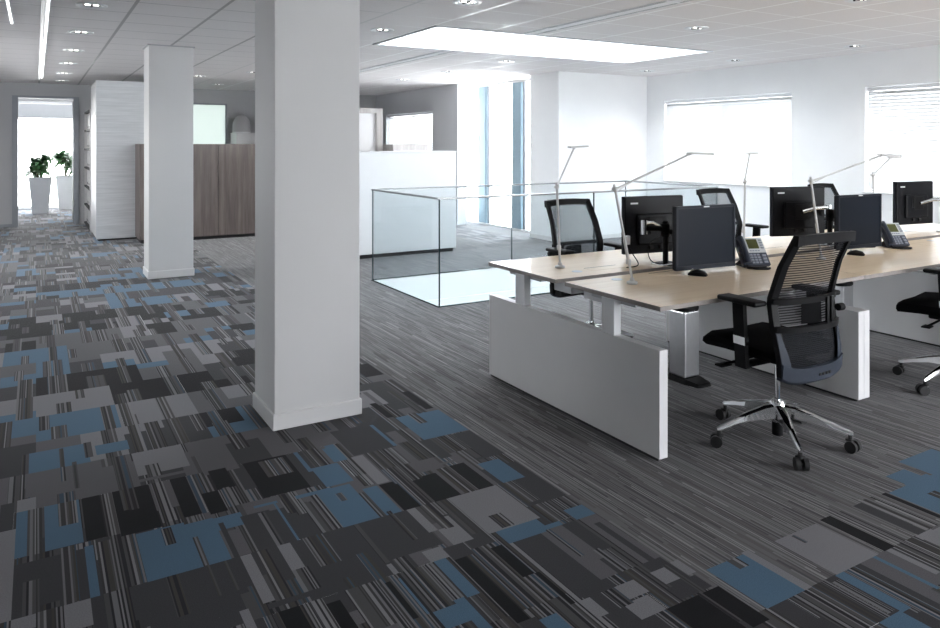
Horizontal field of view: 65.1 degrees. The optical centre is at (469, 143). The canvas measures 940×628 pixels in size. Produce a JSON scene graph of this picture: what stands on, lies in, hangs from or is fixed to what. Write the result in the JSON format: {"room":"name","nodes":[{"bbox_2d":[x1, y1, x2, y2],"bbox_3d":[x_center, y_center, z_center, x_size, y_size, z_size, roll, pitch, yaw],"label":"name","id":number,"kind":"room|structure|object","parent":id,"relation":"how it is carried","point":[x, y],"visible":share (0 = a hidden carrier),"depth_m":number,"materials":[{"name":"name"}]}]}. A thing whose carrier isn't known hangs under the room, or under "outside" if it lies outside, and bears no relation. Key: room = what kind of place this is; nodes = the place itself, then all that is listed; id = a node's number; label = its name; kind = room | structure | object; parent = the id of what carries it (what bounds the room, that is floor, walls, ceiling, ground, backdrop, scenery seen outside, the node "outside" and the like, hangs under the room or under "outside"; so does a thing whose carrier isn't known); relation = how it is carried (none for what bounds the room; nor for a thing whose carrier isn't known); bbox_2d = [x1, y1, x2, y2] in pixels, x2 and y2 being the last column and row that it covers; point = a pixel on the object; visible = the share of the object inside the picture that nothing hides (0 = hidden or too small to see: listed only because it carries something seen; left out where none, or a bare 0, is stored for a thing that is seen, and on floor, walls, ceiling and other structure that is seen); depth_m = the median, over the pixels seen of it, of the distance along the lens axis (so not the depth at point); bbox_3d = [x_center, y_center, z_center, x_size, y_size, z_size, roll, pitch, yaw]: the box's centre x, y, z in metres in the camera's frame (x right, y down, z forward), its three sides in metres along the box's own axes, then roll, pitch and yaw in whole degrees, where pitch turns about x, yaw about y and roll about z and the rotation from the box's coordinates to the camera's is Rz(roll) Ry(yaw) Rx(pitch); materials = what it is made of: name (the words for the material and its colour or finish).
{"room":"open-plan office","nodes":[
{"label":"open-plan office","id":0,"kind":"room"},
{"bbox_2d":[18,98,72,209],"bbox_3d":[-8.882,0.205,18.213,5.800,2.690,0.200,0,0,-31],"label":"wall","id":1,"kind":"structure","parent":0,"point":[19,99],"depth_m":17.42,"materials":[{"name":"paint"}]},
{"bbox_2d":[18,101,71,208],"bbox_3d":[-10.017,0.260,17.578,2.100,2.520,0.060,0,0,-31],"label":"window","id":2,"kind":"structure","parent":1,"relation":"in","point":[19,207],"depth_m":17.34,"materials":[{"name":"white glass"}]},
{"bbox_2d":[18,101,71,119],"bbox_3d":[-9.974,-0.787,17.505,2.068,0.408,0.056,0,0,-31],"label":"blind","id":3,"kind":"object","parent":2,"relation":"attached to","point":[26,109],"visible":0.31,"depth_m":17.43,"materials":[{"name":"white fabric"}]},
{"bbox_2d":[0,82,375,224],"bbox_3d":[-6.616,0.205,14.877,10.515,2.690,0.150,0,0,-31],"label":"wall","id":4,"kind":"structure","parent":0,"point":[238,103],"depth_m":14.23,"materials":[{"name":"paint"}]},
{"bbox_2d":[0,224,11,227],"bbox_3d":[-9.804,1.520,12.902,3.016,0.060,0.012,0,0,-31],"label":"baseboard","id":5,"kind":"structure","parent":4,"relation":"attached to","point":[1,225],"depth_m":13.61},
{"bbox_2d":[12,95,78,226],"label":"door frame","id":6,"kind":"structure","parent":4,"relation":"in","point":[75,104],"depth_m":14.09,"materials":[{"name":"metal"}]},
{"bbox_2d":[193,103,226,143],"bbox_3d":[-5.726,-0.125,15.372,1.250,1.450,0.060,0,0,-31],"label":"window","id":7,"kind":"structure","parent":4,"relation":"in","point":[209,119],"depth_m":15.51,"materials":[{"name":"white glass"}]},
{"bbox_2d":[376,84,465,224],"bbox_3d":[-1.145,0.205,15.752,0.200,2.690,3.900,0,0,-31],"label":"wall","id":8,"kind":"structure","parent":0,"point":[447,103],"depth_m":14.46,"materials":[{"name":"paint"}]},
{"bbox_2d":[387,112,432,150],"bbox_3d":[-1.304,-0.019,15.914,0.056,1.263,2.268,0,0,-31],"label":"blind","id":9,"kind":"object","parent":8,"relation":"attached to","point":[420,133],"visible":0.55,"depth_m":15.81,"materials":[{"name":"grey fabric"}]},
{"bbox_2d":[0,209,939,627],"bbox_3d":[-1.692,1.700,8.579,12.600,0.300,23.700,0,0,-31],"label":"floor","id":10,"kind":"structure","parent":0,"point":[143,484],"depth_m":3.40,"materials":[{"name":"grey carpet"}]},
{"bbox_2d":[19,151,58,213],"bbox_3d":[-9.589,0.853,16.424,0.811,1.394,0.894,0,0,-31],"label":"potted plant","id":11,"kind":"object","parent":10,"relation":"on","point":[40,187],"visible":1,"depth_m":16.27,"materials":[{"name":"green plant"}]},
{"bbox_2d":[48,149,71,209],"bbox_3d":[-9.565,0.837,17.409,0.819,1.427,0.994,0,0,37],"label":"potted plant","id":12,"kind":"object","parent":10,"relation":"on","point":[63,182],"visible":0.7,"depth_m":17.24,"materials":[{"name":"green plant"}]},
{"bbox_2d":[84,109,92,232],"bbox_3d":[-6.856,0.470,13.603,0.404,2.160,1.584,0,0,-31],"label":"bookcase","id":13,"kind":"object","parent":10,"relation":"on","point":[87,112],"visible":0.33,"depth_m":13.95,"materials":[{"name":"white laminate"}]},
{"bbox_2d":[91,80,143,240],"bbox_3d":[-5.724,0.270,12.567,1.260,2.560,1.285,0,0,-31],"label":"tall cabinet","id":14,"kind":"object","parent":10,"relation":"on","point":[117,107],"visible":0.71,"depth_m":11.85,"materials":[{"name":"white wood"}]},
{"bbox_2d":[142,44,194,278],"bbox_3d":[-3.574,0.205,8.724,0.514,2.690,0.468,0,0,-31],"label":"column","id":15,"kind":"structure","parent":10,"relation":"on","point":[168,69],"depth_m":8.54,"materials":[{"name":"paint"}]},
{"bbox_2d":[135,144,254,242],"bbox_3d":[-4.268,0.777,12.285,2.350,1.545,0.640,0,0,-31],"label":"storage cabinet","id":16,"kind":"object","parent":10,"relation":"on","point":[223,174],"visible":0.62,"depth_m":12.00,"materials":[{"name":"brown wood"}]},
{"bbox_2d":[230,133,254,143],"bbox_3d":[-4.471,0.661,15.674,1.120,1.778,0.565,0,0,-31],"label":"sideboard","id":17,"kind":"object","parent":10,"relation":"on","point":[236,138],"visible":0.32,"depth_m":15.26,"materials":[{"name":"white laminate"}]},
{"bbox_2d":[232,115,250,132],"bbox_3d":[-4.801,-0.415,15.465,0.368,0.372,0.368,0,0,-31],"label":"ornament","id":18,"kind":"object","parent":17,"relation":"on","point":[241,123],"visible":1,"depth_m":15.33,"materials":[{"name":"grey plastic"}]},
{"bbox_2d":[253,0,361,430],"bbox_3d":[-0.949,0.205,4.277,0.522,2.690,0.441,0,0,-31],"label":"column","id":19,"kind":"structure","parent":10,"relation":"on","point":[307,52],"depth_m":4.10,"materials":[{"name":"paint"}]},
{"bbox_2d":[360,108,382,150],"bbox_3d":[-2.458,0.438,13.968,1.495,2.225,0.560,0,0,-31],"label":"frame","id":20,"kind":"object","parent":10,"relation":"on","point":[371,119],"visible":0.21,"depth_m":14.04,"materials":[{"name":"white laminate"}]},
{"bbox_2d":[383,144,427,150],"bbox_3d":[-1.255,0.782,14.178,0.740,1.535,0.520,0,0,-31],"label":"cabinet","id":21,"kind":"object","parent":10,"relation":"on","point":[414,147],"visible":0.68,"depth_m":13.96,"materials":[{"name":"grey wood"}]},
{"bbox_2d":[360,151,456,258],"bbox_3d":[-1.247,0.827,10.256,2.180,1.447,0.463,0,0,-31],"label":"partition wall","id":22,"kind":"structure","parent":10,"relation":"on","point":[403,224],"depth_m":10.21,"materials":[{"name":"white laminate"}]},
{"bbox_2d":[371,180,717,307],"bbox_3d":[0.943,1.030,8.636,3.851,1.039,1.628,0,0,-31],"label":"glass balustrade","id":23,"kind":"object","parent":10,"relation":"on","point":[511,195],"visible":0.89,"depth_m":8.36,"materials":[{"name":"glass"}]},
{"bbox_2d":[544,198,634,338],"bbox_3d":[0.926,0.991,5.509,0.742,1.118,0.715,0,0,-32],"label":"office chair","id":24,"kind":"object","parent":10,"relation":"on","point":[580,232],"visible":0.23,"depth_m":5.70,"materials":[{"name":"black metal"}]},
{"bbox_2d":[489,249,864,460],"bbox_3d":[1.251,1.170,4.684,1.688,0.759,1.575,0,0,-31],"label":"desk","id":25,"kind":"object","parent":10,"relation":"on","point":[609,381],"visible":0.8,"depth_m":4.36,"materials":[{"name":"brown wood"}]},
{"bbox_2d":[554,282,583,293],"bbox_3d":[1.176,0.857,4.811,1.430,0.076,0.170,0,0,-31],"label":"cable tray","id":26,"kind":"object","parent":25,"relation":"on","point":[558,286],"depth_m":4.42,"materials":[{"name":"grey metal"}]},
{"bbox_2d":[554,145,588,268],"bbox_3d":[0.672,0.402,5.014,0.120,0.780,0.731,0,0,22],"label":"desk lamp","id":27,"kind":"object","parent":25,"relation":"on","point":[559,266],"visible":1,"depth_m":4.69,"materials":[{"name":"metal"}]},
{"bbox_2d":[584,291,601,302],"bbox_3d":[1.321,0.857,4.566,1.430,0.076,0.170,0,0,-31],"label":"cable tray","id":28,"kind":"object","parent":25,"relation":"on","point":[587,295],"depth_m":4.22,"materials":[{"name":"grey metal"}]},
{"bbox_2d":[626,245,638,267],"bbox_3d":[1.034,0.721,4.743,0.126,0.145,0.056,0,0,-37],"label":"cable","id":29,"kind":"object","parent":25,"relation":"on","point":[628,245],"visible":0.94,"depth_m":4.77,"materials":[{"name":"black plastic"}]},
{"bbox_2d":[625,235,629,244],"bbox_3d":[1.017,0.624,4.762,0.032,0.057,0.024,0,0,-31],"label":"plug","id":30,"kind":"object","parent":29,"relation":"attached to","point":[627,236],"visible":0.66,"depth_m":4.75,"materials":[{"name":"white plastic"}]},
{"bbox_2d":[640,220,671,265],"bbox_3d":[1.338,0.646,4.808,0.380,0.292,0.253,0,0,40],"label":"monitor arm","id":31,"kind":"object","parent":25,"relation":"on","point":[665,229],"visible":0.73,"depth_m":4.82,"materials":[{"name":"metal"}]},
{"bbox_2d":[622,195,682,254],"bbox_3d":[1.267,0.555,5.059,0.480,0.392,0.080,0,0,-22],"label":"monitor","id":32,"kind":"object","parent":31,"relation":"attached to","point":[657,208],"visible":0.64,"depth_m":5.02,"materials":[{"name":"plastic"}]},
{"bbox_2d":[648,236,671,265],"bbox_3d":[1.254,0.705,4.822,0.164,0.176,0.152,0,0,-38],"label":"cable","id":33,"kind":"object","parent":31,"relation":"attached to","point":[659,236],"visible":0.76,"depth_m":4.81,"materials":[{"name":"black plastic"}]},
{"bbox_2d":[672,204,734,270],"bbox_3d":[1.451,0.578,4.601,0.480,0.392,0.080,0,0,-25],"label":"monitor","id":34,"kind":"object","parent":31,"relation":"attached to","point":[703,236],"visible":1,"depth_m":4.56,"materials":[{"name":"plastic"}]},
{"bbox_2d":[612,152,713,284],"bbox_3d":[1.136,0.421,4.291,0.794,0.743,0.064,0,0,-31],"label":"desk lamp","id":35,"kind":"object","parent":25,"relation":"on","point":[631,281],"visible":1,"depth_m":4.14,"materials":[{"name":"metal"}]},
{"bbox_2d":[688,269,707,276],"bbox_3d":[1.370,0.774,4.430,0.110,0.037,0.062,0,0,29],"label":"computer mouse","id":36,"kind":"object","parent":25,"relation":"on","point":[697,272],"visible":1,"depth_m":4.41,"materials":[{"name":"black plastic"}]},
{"bbox_2d":[735,235,770,269],"bbox_3d":[1.827,0.693,4.725,0.184,0.198,0.232,0,0,-9],"label":"desk phone","id":37,"kind":"object","parent":25,"relation":"on","point":[752,254],"visible":0.99,"depth_m":4.73,"materials":[{"name":"plastic"}]},
{"bbox_2d":[696,188,768,237],"bbox_3d":[2.509,0.991,6.860,0.742,1.118,0.715,0,0,-31],"label":"office chair","id":38,"kind":"object","parent":10,"relation":"on","point":[707,196],"visible":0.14,"depth_m":7.11,"materials":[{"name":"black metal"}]},
{"bbox_2d":[702,231,861,470],"bbox_3d":[1.589,0.991,3.862,0.742,1.118,0.715,0,0,-29],"label":"office chair","id":39,"kind":"object","parent":10,"relation":"on","point":[811,352],"visible":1,"depth_m":3.67,"materials":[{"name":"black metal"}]},
{"bbox_2d":[807,183,838,229],"bbox_3d":[3.981,0.991,7.752,0.742,1.118,0.715,0,0,-33],"label":"office chair","id":40,"kind":"object","parent":10,"relation":"on","point":[830,190],"visible":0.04,"depth_m":8.02,"materials":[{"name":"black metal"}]},
{"bbox_2d":[735,235,939,399],"bbox_3d":[2.707,1.170,5.543,1.688,0.759,1.575,0,0,-31],"label":"desk","id":41,"kind":"object","parent":10,"relation":"on","point":[891,276],"visible":0.24,"depth_m":5.68,"materials":[{"name":"brown wood"}]},
{"bbox_2d":[742,152,758,237],"bbox_3d":[2.215,0.432,5.879,0.094,0.719,0.730,0,0,28],"label":"desk lamp","id":42,"kind":"object","parent":41,"relation":"on","point":[748,153],"visible":0.79,"depth_m":5.58,"materials":[{"name":"metal"}]},
{"bbox_2d":[801,204,833,246],"bbox_3d":[2.825,0.638,5.701,0.266,0.307,0.433,0,0,-31],"label":"monitor arm","id":43,"kind":"object","parent":41,"relation":"on","point":[829,211],"visible":0.62,"depth_m":5.72,"materials":[{"name":"metal"}]},
{"bbox_2d":[770,186,824,236],"bbox_3d":[2.624,0.540,5.871,0.480,0.392,0.080,0,0,-14],"label":"monitor","id":44,"kind":"object","parent":43,"relation":"attached to","point":[786,203],"visible":0.86,"depth_m":5.84,"materials":[{"name":"plastic"}]},
{"bbox_2d":[834,193,881,249],"bbox_3d":[2.842,0.568,5.421,0.480,0.392,0.080,0,0,-27],"label":"monitor","id":45,"kind":"object","parent":43,"relation":"attached to","point":[860,213],"visible":0.84,"depth_m":5.39,"materials":[{"name":"plastic"}]},
{"bbox_2d":[808,154,901,259],"bbox_3d":[2.709,0.431,5.159,0.902,0.722,0.072,0,0,-22],"label":"desk lamp","id":46,"kind":"object","parent":41,"relation":"on","point":[810,180],"visible":0.77,"depth_m":5.02,"materials":[{"name":"metal"}]},
{"bbox_2d":[847,249,864,255],"bbox_3d":[2.748,0.774,5.242,0.110,0.037,0.062,0,0,39],"label":"computer mouse","id":47,"kind":"object","parent":41,"relation":"on","point":[851,252],"visible":1,"depth_m":5.22,"materials":[{"name":"black plastic"}]},
{"bbox_2d":[882,221,911,248],"bbox_3d":[3.258,0.693,5.628,0.184,0.198,0.232,0,0,-11],"label":"desk phone","id":48,"kind":"object","parent":41,"relation":"on","point":[893,236],"visible":0.96,"depth_m":5.63,"materials":[{"name":"plastic"}]},
{"bbox_2d":[825,223,939,273],"bbox_3d":[4.163,1.170,6.401,1.688,0.759,1.575,0,0,-31],"label":"desk","id":49,"kind":"object","parent":10,"relation":"on","point":[921,234],"visible":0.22,"depth_m":6.43,"materials":[{"name":"brown wood"}]},
{"bbox_2d":[870,157,900,193],"bbox_3d":[3.773,0.456,6.695,0.079,0.672,0.762,0,0,44],"label":"desk lamp","id":50,"kind":"object","parent":49,"relation":"on","point":[882,165],"visible":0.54,"depth_m":6.50,"materials":[{"name":"metal"}]},
{"bbox_2d":[919,198,939,231],"bbox_3d":[4.250,0.638,6.654,0.282,0.307,0.236,0,0,-31],"label":"monitor arm","id":51,"kind":"object","parent":49,"relation":"on","point":[930,199],"visible":1,"depth_m":6.68,"materials":[{"name":"metal"}]},
{"bbox_2d":[893,181,932,224],"bbox_3d":[4.062,0.540,6.718,0.480,0.392,0.080,0,0,-23],"label":"monitor","id":52,"kind":"object","parent":51,"relation":"attached to","point":[907,195],"visible":0.88,"depth_m":6.68,"materials":[{"name":"plastic"}]},
{"bbox_2d":[892,267,939,395],"bbox_3d":[3.100,0.991,4.705,0.742,1.118,0.715,0,0,-41],"label":"office chair","id":53,"kind":"object","parent":10,"relation":"on","point":[927,303],"visible":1,"depth_m":4.68,"materials":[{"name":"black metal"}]},
{"bbox_2d":[0,0,939,94],"bbox_3d":[-1.692,-1.170,8.579,12.600,0.060,23.700,0,0,-31],"label":"ceiling","id":54,"kind":"structure","parent":0,"point":[221,33],"depth_m":7.54,"materials":[{"name":"paint"}]},
{"bbox_2d":[5,0,13,23],"bbox_3d":[-2.746,-1.134,4.273,0.036,0.012,6.150,0,0,-31],"label":"recessed light","id":55,"kind":"object","parent":54,"relation":"in","point":[7,2],"visible":1,"depth_m":6.29,"materials":[{"name":"white"}]},
{"bbox_2d":[41,0,50,77],"bbox_3d":[-4.409,-1.134,7.645,0.036,0.012,11.650,0,0,-31],"label":"recessed light","id":56,"kind":"object","parent":54,"relation":"in","point":[48,2],"visible":1,"depth_m":7.41,"materials":[{"name":"white"}]},
{"bbox_2d":[59,62,77,64],"bbox_3d":[-5.679,-1.135,10.408,0.236,0.010,0.236,0,0,-31],"label":"recessed light","id":57,"kind":"object","parent":54,"relation":"in","point":[67,63],"visible":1,"depth_m":10.39,"materials":[{"name":"silver metal"}]},
{"bbox_2d":[63,49,83,51],"bbox_3d":[-4.825,-1.135,8.961,0.236,0.010,0.236,0,0,-31],"label":"recessed light","id":58,"kind":"object","parent":54,"relation":"in","point":[69,50],"visible":1,"depth_m":8.94,"materials":[{"name":"silver metal"}]},
{"bbox_2d":[68,30,93,34],"bbox_3d":[-3.972,-1.135,7.514,0.236,0.010,0.236,0,0,-31],"label":"recessed light","id":59,"kind":"object","parent":54,"relation":"in","point":[70,31],"visible":1,"depth_m":7.50,"materials":[{"name":"silver metal"}]},
{"bbox_2d":[76,2,107,8],"bbox_3d":[-3.109,-1.135,6.050,0.236,0.010,0.236,0,0,-31],"label":"recessed light","id":60,"kind":"object","parent":54,"relation":"in","point":[80,4],"visible":1,"depth_m":6.04,"materials":[{"name":"silver metal"}]},
{"bbox_2d":[370,28,393,31],"bbox_3d":[-0.878,-1.135,7.365,0.236,0.010,0.236,0,0,-31],"label":"recessed light","id":61,"kind":"object","parent":54,"relation":"in","point":[373,29],"visible":1,"depth_m":7.34,"materials":[{"name":"silver metal"}]},
{"bbox_2d":[360,50,455,71],"bbox_3d":[-1.077,-1.136,10.411,0.176,0.008,3.370,0,0,-31],"label":"ceiling vent","id":62,"kind":"object","parent":54,"relation":"in","point":[437,53],"visible":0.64,"depth_m":10.03,"materials":[{"name":"white metal"}]},
{"bbox_2d":[452,0,481,5],"bbox_3d":[-0.024,-1.135,5.918,0.236,0.010,0.236,0,0,-31],"label":"recessed light","id":63,"kind":"object","parent":54,"relation":"in","point":[457,2],"visible":1,"depth_m":5.92,"materials":[{"name":"silver metal"}]},
{"bbox_2d":[499,60,515,62],"bbox_3d":[0.511,-1.135,10.158,0.236,0.010,0.236,0,0,-31],"label":"recessed light","id":64,"kind":"object","parent":54,"relation":"in","point":[502,61],"visible":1,"depth_m":10.14,"materials":[{"name":"silver metal"}]},
{"bbox_2d":[395,27,681,57],"bbox_3d":[0.938,-1.381,8.720,3.905,0.359,1.590,0,0,-31],"label":"skylight","id":65,"kind":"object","parent":54,"relation":"attached to","point":[435,35],"depth_m":9.47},
{"bbox_2d":[373,25,713,63],"bbox_3d":[0.938,-1.134,8.720,3.855,0.012,1.540,0,0,-31],"label":"trim","id":66,"kind":"structure","parent":54,"relation":"attached to","point":[435,26],"depth_m":8.49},
{"bbox_2d":[522,0,693,34],"bbox_3d":[2.073,-1.136,5.146,0.176,0.008,5.760,0,0,-31],"label":"ceiling vent","id":67,"kind":"object","parent":54,"relation":"in","point":[665,3],"visible":1,"depth_m":6.53,"materials":[{"name":"white metal"}]},
{"bbox_2d":[684,26,708,30],"bbox_3d":[2.228,-1.135,7.246,0.236,0.010,0.236,0,0,-31],"label":"recessed light","id":68,"kind":"object","parent":54,"relation":"in","point":[692,28],"visible":1,"depth_m":7.23,"materials":[{"name":"silver metal"}]},
{"bbox_2d":[726,59,743,61],"bbox_3d":[3.622,-1.135,10.041,0.236,0.010,0.236,0,0,-31],"label":"recessed light","id":69,"kind":"object","parent":54,"relation":"in","point":[731,60],"visible":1,"depth_m":10.02,"materials":[{"name":"silver metal"}]},
{"bbox_2d":[844,45,865,47],"bbox_3d":[4.485,-1.135,8.577,0.236,0.010,0.236,0,0,-31],"label":"recessed light","id":70,"kind":"object","parent":54,"relation":"in","point":[847,46],"visible":1,"depth_m":8.57,"materials":[{"name":"silver metal"}]},
{"bbox_2d":[844,0,873,2],"bbox_3d":[3.082,-1.135,5.799,0.236,0.010,0.236,0,0,-31],"label":"recessed light","id":71,"kind":"object","parent":54,"relation":"in","point":[848,1],"visible":1,"depth_m":5.85,"materials":[{"name":"silver metal"}]},
{"bbox_2d":[425,285,549,305],"bbox_3d":[0.943,3.205,8.636,3.963,2.690,1.740,0,0,-31],"label":"wall","id":72,"kind":"structure","parent":0,"point":[543,289],"depth_m":9.05,"materials":[{"name":"white paint"}]},
{"bbox_2d":[530,74,536,233],"bbox_3d":[1.538,0.205,12.423,1.130,2.690,0.200,0,0,-31],"label":"wall pier","id":73,"kind":"object","parent":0,"point":[533,78],"visible":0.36,"depth_m":12.14,"materials":[{"name":"white paint"}]},
{"bbox_2d":[537,72,550,236],"bbox_3d":[1.282,0.205,11.941,0.200,2.690,0.370,0,0,-31],"label":"wall","id":74,"kind":"structure","parent":0,"point":[544,79],"depth_m":11.90,"materials":[{"name":"white paint"}]},
{"bbox_2d":[466,78,529,232],"bbox_3d":[0.331,0.205,14.184,0.140,2.690,4.300,0,0,-31],"label":"window","id":75,"kind":"structure","parent":74,"relation":"in","point":[519,87],"depth_m":13.42,"materials":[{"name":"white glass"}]},
{"bbox_2d":[551,71,646,236],"bbox_3d":[2.258,0.205,12.186,2.130,2.690,0.200,0,0,-31],"label":"wall","id":76,"kind":"structure","parent":0,"point":[607,113],"depth_m":11.98,"materials":[{"name":"white paint"}]},
{"bbox_2d":[530,233,621,240],"bbox_3d":[1.997,1.515,12.355,1.880,0.070,0.784,0,0,-31],"label":"baseboard","id":77,"kind":"structure","parent":76,"relation":"attached to","point":[615,235],"depth_m":12.05,"materials":[{"name":"white laminate"}]},
{"bbox_2d":[647,45,939,236],"bbox_3d":[6.382,0.205,7.043,0.250,2.690,12.850,0,0,-31],"label":"wall","id":78,"kind":"structure","parent":0,"point":[830,95],"depth_m":9.85,"materials":[{"name":"white paint"}]},
{"bbox_2d":[662,93,791,186],"bbox_3d":[3.872,-0.048,11.182,0.190,1.329,2.427,0,0,-31],"label":"window","id":79,"kind":"structure","parent":78,"relation":"in","point":[777,93],"depth_m":11.10,"materials":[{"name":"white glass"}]},
{"bbox_2d":[666,93,791,186],"bbox_3d":[3.855,-0.057,11.172,0.056,1.294,2.355,0,0,-31],"label":"blind","id":80,"kind":"object","parent":79,"relation":"attached to","point":[733,127],"visible":1,"depth_m":11.04,"materials":[{"name":"grey fabric"}]},
{"bbox_2d":[862,83,939,197],"bbox_3d":[5.613,-0.048,8.229,0.190,1.329,2.427,0,0,-31],"label":"window","id":81,"kind":"structure","parent":78,"relation":"in","point":[925,83],"depth_m":9.01,"materials":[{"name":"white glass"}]},
{"bbox_2d":[867,83,939,194],"bbox_3d":[5.596,-0.057,8.219,0.056,1.294,2.355,0,0,-31],"label":"blind","id":82,"kind":"object","parent":81,"relation":"attached to","point":[905,122],"visible":0.98,"depth_m":8.84,"materials":[{"name":"grey fabric"}]},
{"label":"outside","id":83,"kind":"structure","parent":0,"visible":0},
{"bbox_2d":[466,183,529,228],"bbox_3d":[3.496,4.900,48.498,36.690,0.100,200.000,0,0,-31],"label":"ground","id":84,"kind":"structure","parent":83,"point":[501,205],"depth_m":57.79,"materials":[{"name":"white"}]},
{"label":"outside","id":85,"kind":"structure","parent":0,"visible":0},
{"bbox_2d":[466,174,529,188],"bbox_3d":[64.100,4.900,84.233,104.000,0.100,200.000,0,0,-31],"label":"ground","id":86,"kind":"structure","parent":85,"point":[497,180],"depth_m":97.11,"materials":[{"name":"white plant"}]},
{"bbox_2d":[466,151,529,177],"bbox_3d":[12.001,4.032,101.395,7.846,6.092,85.820,0,0,-31],"label":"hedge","id":87,"kind":"object","parent":86,"relation":"on","point":[502,167],"visible":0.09,"depth_m":110.56,"materials":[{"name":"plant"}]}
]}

